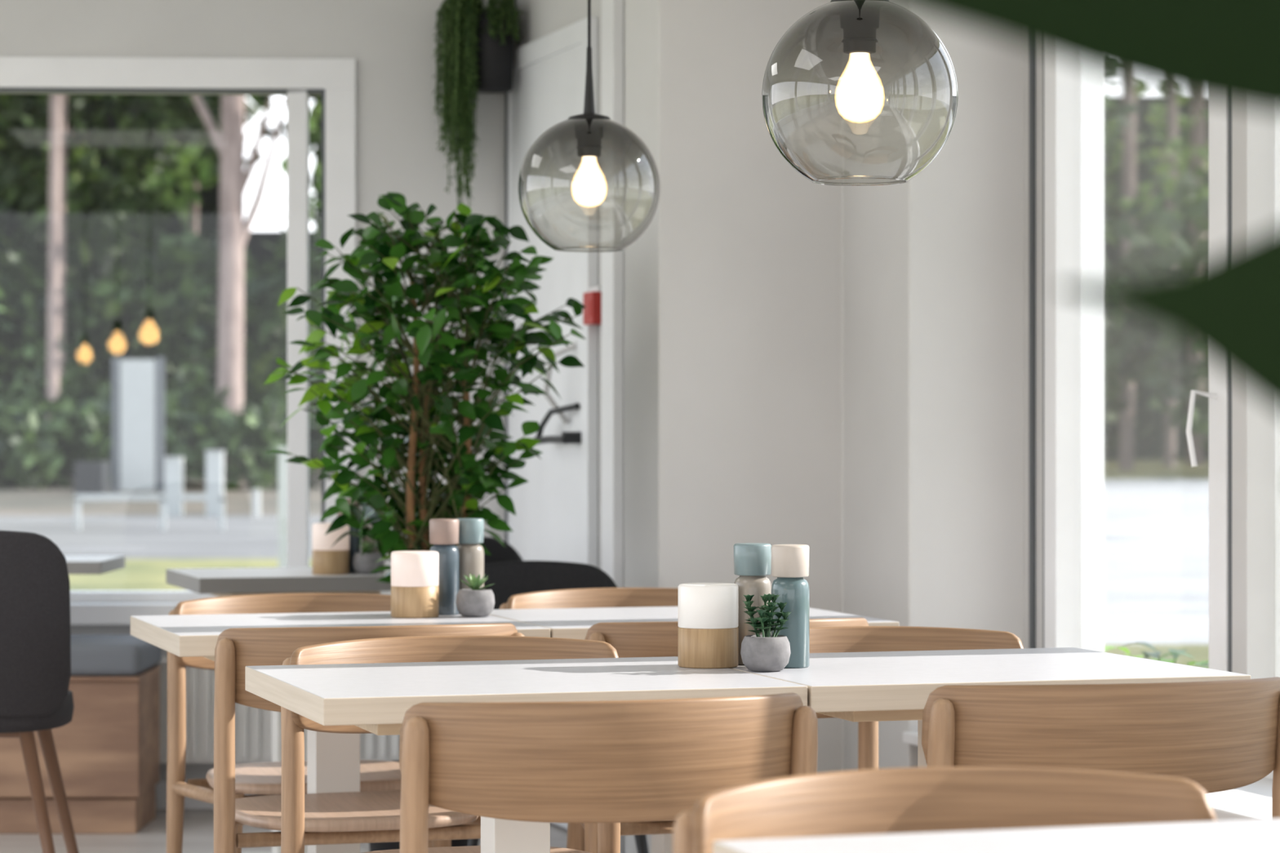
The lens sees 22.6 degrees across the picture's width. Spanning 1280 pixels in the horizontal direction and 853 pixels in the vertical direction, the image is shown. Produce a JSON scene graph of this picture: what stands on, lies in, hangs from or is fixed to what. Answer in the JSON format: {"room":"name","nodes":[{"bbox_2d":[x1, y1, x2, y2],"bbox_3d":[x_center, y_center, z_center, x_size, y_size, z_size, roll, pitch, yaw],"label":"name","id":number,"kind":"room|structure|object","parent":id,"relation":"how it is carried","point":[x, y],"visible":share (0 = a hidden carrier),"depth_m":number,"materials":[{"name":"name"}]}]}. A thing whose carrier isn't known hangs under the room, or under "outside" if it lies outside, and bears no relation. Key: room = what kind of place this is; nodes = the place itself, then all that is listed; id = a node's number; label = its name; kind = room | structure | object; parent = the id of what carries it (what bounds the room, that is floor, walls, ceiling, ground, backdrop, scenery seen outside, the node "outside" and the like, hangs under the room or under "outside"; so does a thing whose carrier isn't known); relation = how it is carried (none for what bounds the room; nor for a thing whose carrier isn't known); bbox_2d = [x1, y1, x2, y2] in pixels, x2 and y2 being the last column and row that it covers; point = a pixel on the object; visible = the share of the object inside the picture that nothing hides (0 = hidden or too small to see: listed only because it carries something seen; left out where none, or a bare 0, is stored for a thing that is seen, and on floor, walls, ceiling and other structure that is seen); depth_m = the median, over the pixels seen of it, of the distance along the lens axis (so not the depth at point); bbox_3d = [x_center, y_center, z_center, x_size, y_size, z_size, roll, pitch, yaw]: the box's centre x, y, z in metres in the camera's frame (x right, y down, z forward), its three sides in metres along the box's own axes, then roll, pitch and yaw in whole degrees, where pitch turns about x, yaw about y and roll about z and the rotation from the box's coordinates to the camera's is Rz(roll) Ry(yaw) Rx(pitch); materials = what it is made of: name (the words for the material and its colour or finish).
{"room":"cafe","nodes":[
{"label":"cafe","id":0,"kind":"room"},
{"bbox_2d":[0,0,516,781],"bbox_3d":[-2.118,-0.265,9.403,4.500,2.750,0.300,0,0,-3],"label":"wall","id":1,"kind":"structure","parent":0,"point":[392,43],"depth_m":9.32,"materials":[{"name":"paint"}]},
{"bbox_2d":[70,602,178,625],"bbox_3d":[-2.239,0.540,9.181,2.894,0.060,0.090,0,0,-3],"label":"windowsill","id":2,"kind":"structure","parent":1,"relation":"attached to","point":[91,613],"depth_m":9.18,"materials":[{"name":"white paint"}]},
{"bbox_2d":[0,56,355,602],"bbox_3d":[-2.245,-0.280,9.296,2.834,1.580,0.140,0,0,-3],"label":"window","id":3,"kind":"structure","parent":1,"relation":"in","point":[334,79],"depth_m":9.30,"materials":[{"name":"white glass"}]},
{"bbox_2d":[155,781,254,809],"bbox_3d":[-2.329,1.070,9.234,3.860,0.080,0.017,0,0,-3],"label":"baseboard","id":4,"kind":"structure","parent":1,"relation":"attached to","point":[161,788],"depth_m":9.28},
{"bbox_2d":[431,0,530,207],"bbox_3d":[-0.459,-0.929,9.201,0.272,0.615,0.254,0,0,-15],"label":"hanging plant","id":5,"kind":"object","parent":1,"relation":"attached to","point":[477,55],"visible":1,"depth_m":9.13,"materials":[{"name":"plant"}]},
{"bbox_2d":[505,45,514,542],"bbox_3d":[-0.381,-0.265,9.329,0.026,2.750,0.029,0,0,-3],"label":"trim","id":6,"kind":"structure","parent":1,"relation":"attached to","point":[506,93],"depth_m":9.31,"materials":[{"name":"white paint"}]},
{"bbox_2d":[0,808,567,852],"bbox_3d":[0.275,1.160,1.800,9.350,0.100,15.600,0,0,0],"label":"floor","id":7,"kind":"structure","parent":0,"point":[198,824],"depth_m":8.58,"materials":[{"name":"grey concrete"}]},
{"bbox_2d":[0,530,78,852],"bbox_3d":[-1.428,0.660,6.769,0.500,0.900,0.482,0,0,-3],"label":"upholstered chair","id":8,"kind":"object","parent":7,"relation":"on","point":[35,628],"visible":1,"depth_m":6.62,"materials":[{"name":"grey fabric"}]},
{"bbox_2d":[0,635,161,834],"bbox_3d":[-1.978,0.850,8.885,1.245,0.520,0.410,0,0,0],"label":"upholstered bench","id":9,"kind":"object","parent":7,"relation":"on","point":[108,753],"visible":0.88,"depth_m":8.70,"materials":[{"name":"brown wood"}]},
{"bbox_2d":[71,635,161,675],"bbox_3d":[-1.978,0.634,8.885,1.245,0.088,0.410,0,0,0],"label":"seat cushion","id":10,"kind":"object","parent":9,"relation":"on","point":[91,655],"depth_m":8.69,"materials":[{"name":"grey fabric"}]},
{"bbox_2d":[64,555,124,574],"bbox_3d":[-2.237,0.740,8.965,1.525,0.740,0.410,0,0,0],"label":"side table","id":11,"kind":"object","parent":7,"relation":"on","point":[76,565],"visible":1,"depth_m":8.80,"materials":[{"name":"grey laminate"}]},
{"bbox_2d":[155,655,399,763],"bbox_3d":[-1.457,0.886,9.212,1.720,0.448,0.149,0,0,-3],"label":"radiator","id":12,"kind":"object","parent":7,"relation":"on","point":[253,726],"visible":0.12,"depth_m":9.17,"materials":[{"name":"metal"}]},
{"bbox_2d":[165,567,391,852],"bbox_3d":[-0.887,0.740,8.140,0.556,0.740,0.540,0,0,-17],"label":"dining table","id":13,"kind":"object","parent":7,"relation":"on","point":[219,582],"visible":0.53,"depth_m":7.92,"materials":[{"name":"grey laminate"}]},
{"bbox_2d":[311,522,349,574],"bbox_3d":[-0.775,0.306,8.020,0.093,0.127,0.093,0,0,0],"label":"lantern","id":14,"kind":"object","parent":13,"relation":"on","point":[326,559],"visible":0.83,"depth_m":7.98,"materials":[{"name":"brown wood"}]},
{"bbox_2d":[337,497,359,573],"bbox_3d":[-0.738,0.276,8.100,0.059,0.188,0.059,0,0,0],"label":"pepper mill","id":15,"kind":"object","parent":13,"relation":"on","point":[353,540],"visible":0.12,"depth_m":8.07,"materials":[{"name":"ceramic"}]},
{"bbox_2d":[352,541,382,574],"bbox_3d":[-0.681,0.327,8.020,0.078,0.085,0.076,0,0,0],"label":"potted succulent","id":16,"kind":"object","parent":13,"relation":"on","point":[366,563],"visible":0.88,"depth_m":7.99,"materials":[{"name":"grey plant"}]},
{"bbox_2d":[361,502,384,573],"bbox_3d":[-0.677,0.276,8.110,0.059,0.188,0.059,0,0,0],"label":"pepper mill","id":17,"kind":"object","parent":13,"relation":"on","point":[368,508],"visible":0.14,"depth_m":8.08,"materials":[{"name":"beige metal"}]},
{"bbox_2d":[166,593,432,852],"bbox_3d":[-0.645,0.726,6.388,0.563,0.763,0.488,0,0,-17],"label":"dining chair","id":18,"kind":"object","parent":7,"relation":"on","point":[258,779],"visible":0.34,"depth_m":6.42,"materials":[{"name":"brown wood"}]},
{"bbox_2d":[130,611,550,852],"bbox_3d":[-0.580,0.740,6.058,0.681,0.740,0.620,0,0,-17],"label":"dining table","id":19,"kind":"object","parent":7,"relation":"on","point":[333,759],"visible":0.34,"depth_m":6.02,"materials":[{"name":"white wood"}]},
{"bbox_2d":[391,551,439,618],"bbox_3d":[-0.437,0.306,6.210,0.093,0.127,0.093,0,0,0],"label":"candle holder","id":20,"kind":"object","parent":19,"relation":"on","point":[415,575],"visible":1,"depth_m":6.17,"materials":[{"name":"brown wood"}]},
{"bbox_2d":[429,518,458,615],"bbox_3d":[-0.385,0.276,6.290,0.059,0.188,0.059,0,0,0],"label":"pepper mill","id":21,"kind":"object","parent":19,"relation":"on","point":[443,532],"visible":0.89,"depth_m":6.26,"materials":[{"name":"ceramic"}]},
{"bbox_2d":[455,518,484,613],"bbox_3d":[-0.338,0.276,6.335,0.059,0.188,0.059,0,0,0],"label":"pepper mill","id":22,"kind":"object","parent":19,"relation":"on","point":[471,531],"visible":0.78,"depth_m":6.31,"materials":[{"name":"beige ceramic"}]},
{"bbox_2d":[455,573,494,617],"bbox_3d":[-0.319,0.327,6.220,0.078,0.085,0.076,0,0,0],"label":"potted succulent","id":23,"kind":"object","parent":19,"relation":"on","point":[473,602],"visible":1,"depth_m":6.19,"materials":[{"name":"grey concrete"}]},
{"bbox_2d":[213,622,524,852],"bbox_3d":[-0.508,0.726,5.762,0.563,0.763,0.488,0,0,-17],"label":"dining chair","id":24,"kind":"object","parent":7,"relation":"on","point":[354,817],"visible":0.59,"depth_m":5.57,"materials":[{"name":"brown wood"}]},
{"bbox_2d":[263,191,586,851],"bbox_3d":[-0.502,0.283,7.511,0.756,1.655,0.817,0,0,0],"label":"potted ficus","id":25,"kind":"object","parent":7,"relation":"on","point":[427,406],"visible":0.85,"depth_m":7.45,"materials":[{"name":"plant"}]},
{"bbox_2d":[280,635,620,852],"bbox_3d":[-0.266,0.726,5.048,0.563,0.763,0.488,0,0,-17],"label":"dining chair","id":26,"kind":"object","parent":7,"relation":"on","point":[419,648],"visible":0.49,"depth_m":5.22,"materials":[{"name":"brown wood"}]},
{"bbox_2d":[419,536,523,564],"bbox_3d":[-0.402,0.700,8.331,0.380,0.819,0.490,0,0,-28],"label":"upholstered chair","id":27,"kind":"object","parent":7,"relation":"on","point":[499,553],"visible":0.02,"depth_m":8.54,"materials":[{"name":"black fabric"}]},
{"bbox_2d":[244,656,807,852],"bbox_3d":[-0.185,0.740,4.753,0.701,0.740,0.612,0,0,-17],"label":"dining table","id":28,"kind":"object","parent":7,"relation":"on","point":[375,699],"visible":0.62,"depth_m":4.62,"materials":[{"name":"white wood"}]},
{"bbox_2d":[678,582,737,668],"bbox_3d":[0.105,0.306,4.930,0.093,0.127,0.093,0,0,0],"label":"candle holder","id":29,"kind":"object","parent":28,"relation":"on","point":[708,612],"visible":1,"depth_m":4.89,"materials":[{"name":"brown wood"}]},
{"bbox_2d":[466,560,648,852],"bbox_3d":[-0.195,0.710,7.172,0.407,0.799,0.487,0,0,-17],"label":"upholstered chair","id":30,"kind":"object","parent":7,"relation":"on","point":[509,579],"visible":0.16,"depth_m":7.37,"materials":[{"name":"black fabric"}]},
{"bbox_2d":[499,587,678,609],"bbox_3d":[0.011,0.726,6.618,0.563,0.763,0.488,0,0,-17],"label":"dining chair","id":31,"kind":"object","parent":7,"relation":"on","point":[598,597],"visible":0.19,"depth_m":6.82,"materials":[{"name":"brown wood"}]},
{"bbox_2d":[399,693,817,852],"bbox_3d":[-0.072,0.726,4.262,0.563,0.763,0.488,0,0,-17],"label":"dining chair","id":32,"kind":"object","parent":7,"relation":"on","point":[644,760],"visible":0.8,"depth_m":4.04,"materials":[{"name":"brown wood"}]},
{"bbox_2d":[489,606,898,852],"bbox_3d":[0.075,0.740,6.258,0.681,0.740,0.620,0,0,-17],"label":"dining table","id":33,"kind":"object","parent":7,"relation":"on","point":[562,623],"visible":0.09,"depth_m":6.22,"materials":[{"name":"white wood"}]},
{"bbox_2d":[566,617,878,852],"bbox_3d":[0.134,0.726,5.922,0.563,0.763,0.488,0,0,-17],"label":"dining chair","id":34,"kind":"object","parent":7,"relation":"on","point":[629,639],"visible":0.21,"depth_m":5.72,"materials":[{"name":"brown wood"}]},
{"bbox_2d":[809,626,1023,718],"bbox_3d":[0.424,0.726,5.298,0.563,0.763,0.488,0,0,-17],"label":"dining chair","id":35,"kind":"object","parent":7,"relation":"on","point":[839,638],"visible":0.26,"depth_m":5.52,"materials":[{"name":"brown wood"}]},
{"bbox_2d":[672,766,1217,852],"bbox_3d":[0.337,0.726,3.008,0.563,0.763,0.488,0,0,-17],"label":"dining chair","id":36,"kind":"object","parent":7,"relation":"on","point":[908,800],"visible":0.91,"depth_m":3.21,"materials":[{"name":"brown wood"}]},
{"bbox_2d":[728,647,1250,767],"bbox_3d":[0.486,0.740,4.960,0.696,0.740,0.625,0,0,-17],"label":"dining table","id":37,"kind":"object","parent":7,"relation":"on","point":[877,686],"visible":0.45,"depth_m":4.77,"materials":[{"name":"white wood"}]},
{"bbox_2d":[733,542,771,665],"bbox_3d":[0.175,0.276,4.978,0.059,0.188,0.059,0,0,0],"label":"pepper mill","id":38,"kind":"object","parent":37,"relation":"on","point":[752,561],"visible":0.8,"depth_m":4.95,"materials":[{"name":"beige ceramic"}]},
{"bbox_2d":[740,593,791,671],"bbox_3d":[0.190,0.311,4.840,0.076,0.117,0.076,0,0,-45],"label":"potted succulent","id":39,"kind":"object","parent":37,"relation":"on","point":[766,652],"visible":1,"depth_m":4.82,"materials":[{"name":"grey concrete"}]},
{"bbox_2d":[771,544,809,668],"bbox_3d":[0.231,0.276,4.920,0.059,0.188,0.059,0,0,0],"label":"pepper mill","id":40,"kind":"object","parent":37,"relation":"on","point":[789,562],"visible":0.9,"depth_m":4.89,"materials":[{"name":"teal ceramic"}]},
{"bbox_2d":[712,818,1279,852],"bbox_3d":[0.486,0.740,2.667,0.696,0.740,0.610,0,0,-17],"label":"dining table","id":41,"kind":"object","parent":7,"relation":"on","point":[1245,836],"visible":1,"depth_m":2.85,"materials":[{"name":"white wood"}]},
{"bbox_2d":[883,0,1279,412],"bbox_3d":[0.386,0.300,1.183,0.562,1.619,0.372,0,0,19],"label":"rubber plant","id":42,"kind":"object","parent":7,"relation":"on","point":[1227,305],"visible":1,"depth_m":1.10,"materials":[{"name":"green plant"}]},
{"bbox_2d":[921,676,1279,818],"bbox_3d":[0.621,0.726,4.532,0.563,0.763,0.488,0,0,-17],"label":"dining chair","id":43,"kind":"object","parent":7,"relation":"on","point":[1216,736],"visible":0.74,"depth_m":4.31,"materials":[{"name":"brown wood"}]},
{"bbox_2d":[516,0,1023,852],"bbox_3d":[0.314,-0.265,8.474,1.349,2.750,2.447,0,0,0],"label":"wall","id":44,"kind":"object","parent":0,"point":[837,371],"depth_m":7.54,"materials":[{"name":"white paint"}]},
{"bbox_3d":[0.300,-1.715,1.850,9.400,0.150,15.700,0,0,0],"label":"ceiling","id":45,"kind":"structure","parent":0,"visible":0},
{"bbox_2d":[518,0,660,252],"bbox_3d":[-0.102,-0.997,6.430,0.286,1.285,0.286,0,0,0],"label":"pendant lamp","id":46,"kind":"object","parent":45,"relation":"hanging from","point":[588,138],"visible":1,"depth_m":6.40,"materials":[{"name":"clear glass"}]},
{"bbox_2d":[761,0,958,185],"bbox_3d":[0.321,-0.998,4.675,0.286,1.282,0.286,0,0,0],"label":"pendant lamp","id":47,"kind":"object","parent":45,"relation":"hanging from","point":[859,34],"visible":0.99,"depth_m":4.64,"materials":[{"name":"clear glass"}]},
{"bbox_3d":[2.972,-0.265,0.650,0.140,2.750,14.000,0,0,-17],"label":"wall","id":48,"kind":"structure","parent":0,"visible":0},
{"bbox_2d":[507,0,623,852],"bbox_3d":[-0.249,-0.260,8.805,0.095,2.740,1.100,0,0,-17],"label":"door","id":49,"kind":"structure","parent":48,"relation":"in","point":[555,519],"depth_m":8.71,"materials":[{"name":"paint"}]},
{"bbox_2d":[583,285,601,324],"bbox_3d":[-0.119,-0.320,8.463,0.046,0.100,0.090,0,0,-17],"label":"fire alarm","id":50,"kind":"object","parent":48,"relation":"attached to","point":[592,299],"visible":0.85,"depth_m":8.42,"materials":[{"name":"red plastic"}]},
{"bbox_2d":[902,731,1272,821],"bbox_3d":[2.806,0.703,0.597,0.350,0.025,13.995,0,0,-17],"label":"trim","id":51,"kind":"structure","parent":48,"relation":"attached to","point":[1253,801],"depth_m":5.89,"materials":[{"name":"white paint"}]},
{"bbox_2d":[1023,44,1279,780],"bbox_3d":[2.910,-0.310,0.777,0.186,2.000,13.722,0,0,-17],"label":"window","id":52,"kind":"structure","parent":48,"relation":"in","point":[1064,99],"depth_m":7.17,"materials":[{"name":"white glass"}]},
{"label":"outside","id":53,"kind":"structure","parent":0,"visible":0},
{"bbox_2d":[0,459,1208,668],"bbox_3d":[0.000,0.822,22.500,120.000,0.856,95.000,0,0,0],"label":"ground","id":54,"kind":"structure","parent":53,"point":[1157,516],"depth_m":28.50,"materials":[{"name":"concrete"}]},
{"bbox_2d":[73,461,109,495],"bbox_3d":[-6.725,0.634,39.250,0.350,0.420,0.500,0,0,0],"label":"base cabinet","id":55,"kind":"object","parent":54,"relation":"on","point":[89,477],"visible":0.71,"depth_m":39.00,"materials":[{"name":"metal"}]},
{"bbox_2d":[111,356,164,493],"bbox_3d":[-6.280,0.020,40.040,0.640,1.780,0.080,0,0,0],"label":"sign board","id":56,"kind":"object","parent":54,"relation":"on","point":[137,376],"visible":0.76,"depth_m":40.00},
{"bbox_2d":[74,493,224,530],"bbox_3d":[-4.600,0.804,30.025,1.400,0.340,0.050,0,0,0],"label":"rail","id":57,"kind":"object","parent":54,"relation":"on","point":[162,498],"visible":1,"depth_m":30.00,"materials":[{"name":"grey metal"}]},
{"bbox_2d":[164,457,184,516],"bbox_3d":[-4.815,0.623,33.075,0.184,0.617,0.170,0,0,0],"label":"bollard","id":58,"kind":"object","parent":54,"relation":"on","point":[174,466],"visible":0.96,"depth_m":33.00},
{"bbox_2d":[204,450,224,516],"bbox_3d":[-4.394,0.589,33.075,0.184,0.684,0.170,0,0,0],"label":"bollard","id":59,"kind":"object","parent":54,"relation":"on","point":[214,459],"visible":0.93,"depth_m":33.00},
{"bbox_2d":[252,488,260,516],"bbox_3d":[-3.962,0.791,33.075,0.065,0.280,0.170,0,0,0],"label":"bollard","id":60,"kind":"object","parent":54,"relation":"on","point":[256,492],"visible":1,"depth_m":33.00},
{"bbox_2d":[277,447,287,567],"bbox_3d":[-2.417,0.616,22.075,0.151,0.948,0.170,0,0,0],"label":"bollard","id":61,"kind":"object","parent":54,"relation":"on","point":[282,465],"visible":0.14,"depth_m":22.00,"materials":[{"name":"white"}]},
{"bbox_2d":[0,71,1208,489],"bbox_3d":[0.000,-6.649,42.578,120.000,16.482,29.444,0,0,0],"label":"forest trees","id":62,"kind":"object","parent":54,"relation":"on","point":[125,234],"visible":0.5,"depth_m":46.98,"materials":[{"name":"green plant"}]},
{"bbox_2d":[1104,642,1208,668],"bbox_3d":[1.366,0.878,7.600,0.592,0.724,0.412,0,0,0],"label":"shrub","id":63,"kind":"object","parent":54,"relation":"on","point":[1175,653],"visible":0.12,"depth_m":7.56,"materials":[{"name":"green plant"}]}
]}

